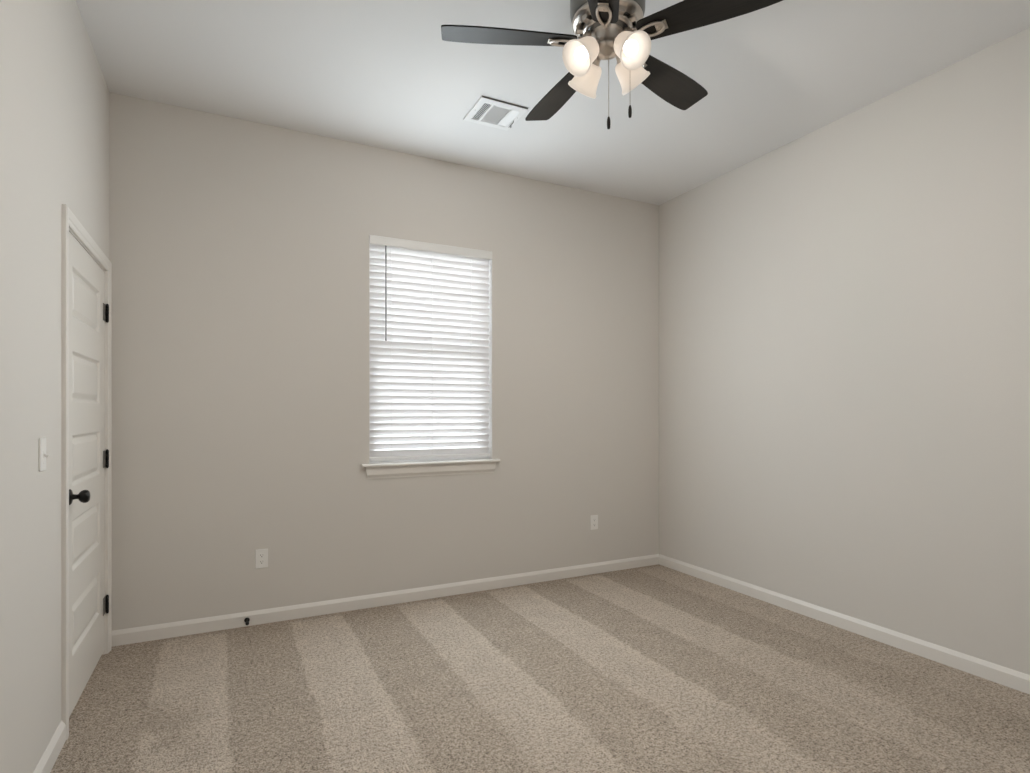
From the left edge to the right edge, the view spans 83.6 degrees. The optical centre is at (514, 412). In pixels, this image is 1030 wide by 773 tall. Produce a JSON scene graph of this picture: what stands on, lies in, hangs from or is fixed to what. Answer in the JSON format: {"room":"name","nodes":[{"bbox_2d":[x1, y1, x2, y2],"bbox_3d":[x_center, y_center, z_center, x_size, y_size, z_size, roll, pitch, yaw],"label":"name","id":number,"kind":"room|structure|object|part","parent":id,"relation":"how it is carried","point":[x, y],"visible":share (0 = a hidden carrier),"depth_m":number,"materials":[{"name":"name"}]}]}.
{"room":"empty bedroom","nodes":[
{"label":"empty bedroom","id":0,"kind":"room"},
{"bbox_2d":[0,0,108,772],"bbox_3d":[-1.268,-0.190,0.939,0.270,3.150,4.850,0,0,-27],"label":"wall","id":1,"kind":"structure","parent":0,"point":[54,91],"depth_m":1.96,"materials":[{"name":"grey paint"}]},
{"bbox_2d":[39,437,48,471],"bbox_3d":[-1.643,0.145,2.013,0.021,0.115,0.070,0,0,-27],"label":"light switch","id":2,"kind":"object","parent":1,"relation":"attached to","point":[42,441],"visible":1,"depth_m":2.00,"materials":[{"name":"white plastic"}]},
{"bbox_2d":[33,720,65,772],"bbox_3d":[-1.090,1.244,0.900,0.014,0.083,3.021,0,0,-27],"label":"baseboard","id":3,"kind":"structure","parent":1,"relation":"attached to","point":[48,759],"depth_m":2.10,"materials":[{"name":"white paint"}]},
{"bbox_2d":[61,204,111,739],"bbox_3d":[-2.046,0.234,2.658,0.257,2.102,0.975,0,0,-27],"label":"door","id":4,"kind":"structure","parent":1,"relation":"in","point":[86,271],"depth_m":2.60,"materials":[{"name":"white paint"}]},
{"bbox_3d":[-1.805,0.348,2.386,0.069,0.066,0.066,0,0,-27],"label":"knob","id":5,"kind":"part","parent":4,"relation":"part of","materials":[{"name":"black metal"}]},
{"bbox_2d":[109,92,658,630],"bbox_3d":[-0.553,-0.190,4.131,4.306,3.150,0.220,0,0,-27],"label":"wall","id":6,"kind":"structure","parent":0,"point":[239,248],"depth_m":3.68,"materials":[{"name":"grey paint"}]},
{"bbox_2d":[244,617,249,624],"bbox_3d":[-1.596,1.247,3.429,0.031,0.031,0.074,0,0,-27],"label":"door stop","id":7,"kind":"object","parent":6,"relation":"attached to","point":[246,620],"visible":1,"depth_m":3.45,"materials":[{"name":"black rubber"}]},
{"bbox_2d":[255,549,267,568],"bbox_3d":[-1.544,0.890,3.508,0.070,0.115,0.008,0,0,-27],"label":"wall outlet","id":8,"kind":"object","parent":6,"relation":"attached to","point":[261,555],"visible":1,"depth_m":3.50,"materials":[{"name":"white plastic"}]},
{"bbox_2d":[112,554,658,646],"bbox_3d":[-0.501,1.244,4.027,3.866,0.083,0.014,0,0,-27],"label":"baseboard","id":9,"kind":"structure","parent":6,"relation":"attached to","point":[229,621],"depth_m":3.76,"materials":[{"name":"white paint"}]},
{"bbox_2d":[361,235,499,478],"bbox_3d":[-0.595,-0.369,4.056,0.988,1.615,0.209,0,0,-27],"label":"window","id":10,"kind":"structure","parent":6,"relation":"in","point":[379,469],"depth_m":4.01,"materials":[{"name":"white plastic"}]},
{"bbox_3d":[-0.624,-0.411,4.121,0.890,1.532,0.066,0,0,-27],"label":"frame","id":11,"kind":"part","parent":10,"relation":"part of","materials":[{"name":"white plastic"}]},
{"bbox_2d":[369,235,491,460],"bbox_3d":[-0.577,-0.428,4.026,0.888,1.496,0.076,0,0,-27],"label":"window blind","id":12,"kind":"object","parent":10,"relation":"attached to","point":[429,302],"visible":0.94,"depth_m":4.02,"materials":[{"name":"white plastic"}]},
{"bbox_3d":[-0.583,0.308,4.038,0.876,0.022,0.050,0,0,-27],"label":"rail","id":13,"kind":"part","parent":12,"relation":"part of","materials":[{"name":"white plastic"}]},
{"bbox_3d":[-0.323,-0.413,4.167,0.006,1.429,0.037,0,0,-18],"label":"ladder cord","id":14,"kind":"part","parent":12,"relation":"part of","materials":[{"name":"white fabric"}]},
{"bbox_2d":[590,515,597,529],"bbox_3d":[0.634,0.876,4.598,0.070,0.115,0.008,0,0,-27],"label":"wall outlet","id":15,"kind":"object","parent":6,"relation":"attached to","point":[593,518],"visible":1,"depth_m":4.59,"materials":[{"name":"white plastic"}]},
{"bbox_2d":[50,564,1029,772],"bbox_3d":[0.581,1.335,1.864,4.106,0.100,4.850,0,0,-27],"label":"floor","id":16,"kind":"structure","parent":0,"point":[657,668],"depth_m":2.60,"materials":[{"name":"beige carpet"}]},
{"bbox_2d":[76,0,1029,204],"bbox_3d":[0.532,-1.825,1.962,4.306,0.120,5.070,0,0,-27],"label":"ceiling","id":17,"kind":"structure","parent":0,"point":[383,74],"depth_m":2.98,"materials":[{"name":"white paint"}]},
{"bbox_2d":[463,96,527,130],"bbox_3d":[-0.117,-1.752,3.392,0.293,0.026,0.280,0,0,-27],"label":"ceiling vent","id":18,"kind":"object","parent":17,"relation":"in","point":[487,111],"visible":1,"depth_m":3.38,"materials":[{"name":"white metal"}]},
{"bbox_2d":[441,0,782,128],"bbox_3d":[0.360,-1.451,2.345,1.286,0.628,1.245,0,0,-27],"label":"ceiling fan","id":19,"kind":"object","parent":17,"relation":"hanging from","point":[608,30],"visible":1,"depth_m":2.25,"materials":[{"name":"black wood"}]},
{"bbox_3d":[-0.022,-1.481,2.268,0.532,0.006,0.150,0,13,-5],"label":"blade","id":20,"kind":"part","parent":19,"relation":"part of","materials":[{"name":"brown wood"}]},
{"bbox_3d":[0.213,-1.481,2.667,0.150,0.006,0.532,-14,5,-23],"label":"blade","id":21,"kind":"part","parent":19,"relation":"part of","materials":[{"name":"brown wood"}]},
{"bbox_3d":[0.218,-1.493,2.288,0.174,0.059,0.061,0,13,-5],"label":"blade arm","id":22,"kind":"part","parent":19,"relation":"part of","materials":[{"name":"silver metal"}]},
{"bbox_3d":[0.261,-1.390,2.231,0.145,0.145,0.131,0,0,-27],"label":"lamp shade","id":23,"kind":"part","parent":19,"relation":"part of","materials":[{"name":"white glass"}]},
{"bbox_3d":[0.270,-1.401,2.239,0.081,0.079,0.057,0,0,-27],"label":"bulb","id":24,"kind":"part","parent":19,"relation":"part of","materials":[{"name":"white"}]},
{"bbox_3d":[0.296,-1.390,2.415,0.131,0.145,0.145,0,0,-27],"label":"lamp shade","id":25,"kind":"part","parent":19,"relation":"part of","materials":[{"name":"white glass"}]},
{"bbox_3d":[0.331,-1.449,2.363,0.053,0.066,0.068,0,0,-27],"label":"lamp arm","id":26,"kind":"part","parent":19,"relation":"part of","materials":[{"name":"silver metal"}]},
{"bbox_3d":[0.285,-1.481,1.921,0.150,0.006,0.532,13,3,12],"label":"blade","id":27,"kind":"part","parent":19,"relation":"part of","materials":[{"name":"brown wood"}]},
{"bbox_3d":[0.340,-1.493,2.156,0.061,0.059,0.174,13,3,12],"label":"blade arm","id":28,"kind":"part","parent":19,"relation":"part of","materials":[{"name":"silver metal"}]},
{"bbox_3d":[0.375,-1.303,2.305,0.004,0.238,0.003,0,0,-27],"label":"pull chain","id":29,"kind":"part","parent":19,"relation":"part of","materials":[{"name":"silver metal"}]},
{"bbox_3d":[0.375,-1.161,2.305,0.014,0.050,0.014,0,0,-27],"label":"chain pull","id":30,"kind":"part","parent":19,"relation":"part of","materials":[{"name":"black wood"}]},
{"bbox_3d":[0.461,-1.206,2.304,0.014,0.050,0.014,0,0,-27],"label":"chain pull","id":31,"kind":"part","parent":19,"relation":"part of","materials":[{"name":"black wood"}]},
{"bbox_3d":[0.437,-1.401,2.205,0.057,0.079,0.081,0,0,-27],"label":"bulb","id":32,"kind":"part","parent":19,"relation":"part of","materials":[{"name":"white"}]},
{"bbox_3d":[0.480,-1.390,2.380,0.145,0.145,0.131,0,0,-27],"label":"lamp shade","id":33,"kind":"part","parent":19,"relation":"part of","materials":[{"name":"white glass"}]},
{"bbox_3d":[0.444,-1.390,2.196,0.131,0.145,0.145,0,0,-27],"label":"lamp shade","id":34,"kind":"part","parent":19,"relation":"part of","materials":[{"name":"white glass"}]},
{"bbox_3d":[0.503,-1.493,2.230,0.174,0.059,0.062,0,-13,31],"label":"blade arm","id":35,"kind":"part","parent":19,"relation":"part of","materials":[{"name":"silver metal"}]},
{"bbox_3d":[0.665,-1.481,2.567,0.532,0.006,0.150,0,-13,-41],"label":"blade","id":36,"kind":"part","parent":19,"relation":"part of","materials":[{"name":"brown wood"}]},
{"bbox_3d":[0.710,-1.481,2.106,0.532,0.006,0.150,0,-13,31],"label":"blade","id":37,"kind":"part","parent":19,"relation":"part of","materials":[{"name":"brown wood"}]},
{"bbox_2d":[659,27,1029,674],"bbox_3d":[2.408,-0.190,2.778,0.220,3.150,4.850,0,0,-27],"label":"wall","id":38,"kind":"structure","parent":0,"point":[844,308],"depth_m":3.29,"materials":[{"name":"grey paint"}]},
{"bbox_2d":[659,554,1029,693],"bbox_3d":[2.128,1.244,3.077,0.014,0.083,4.036,0,0,-27],"label":"baseboard","id":39,"kind":"structure","parent":38,"relation":"attached to","point":[1019,681],"depth_m":3.27,"materials":[{"name":"white paint"}]},
{"label":"outside","id":40,"kind":"structure","parent":0,"visible":0},
{"bbox_2d":[375,422,473,449],"bbox_3d":[-4.540,0.435,18.954,22.000,2.500,29.700,0,0,-27],"label":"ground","id":41,"kind":"structure","parent":40,"point":[412,422],"depth_m":14.97,"materials":[{"name":"white"}]}
]}

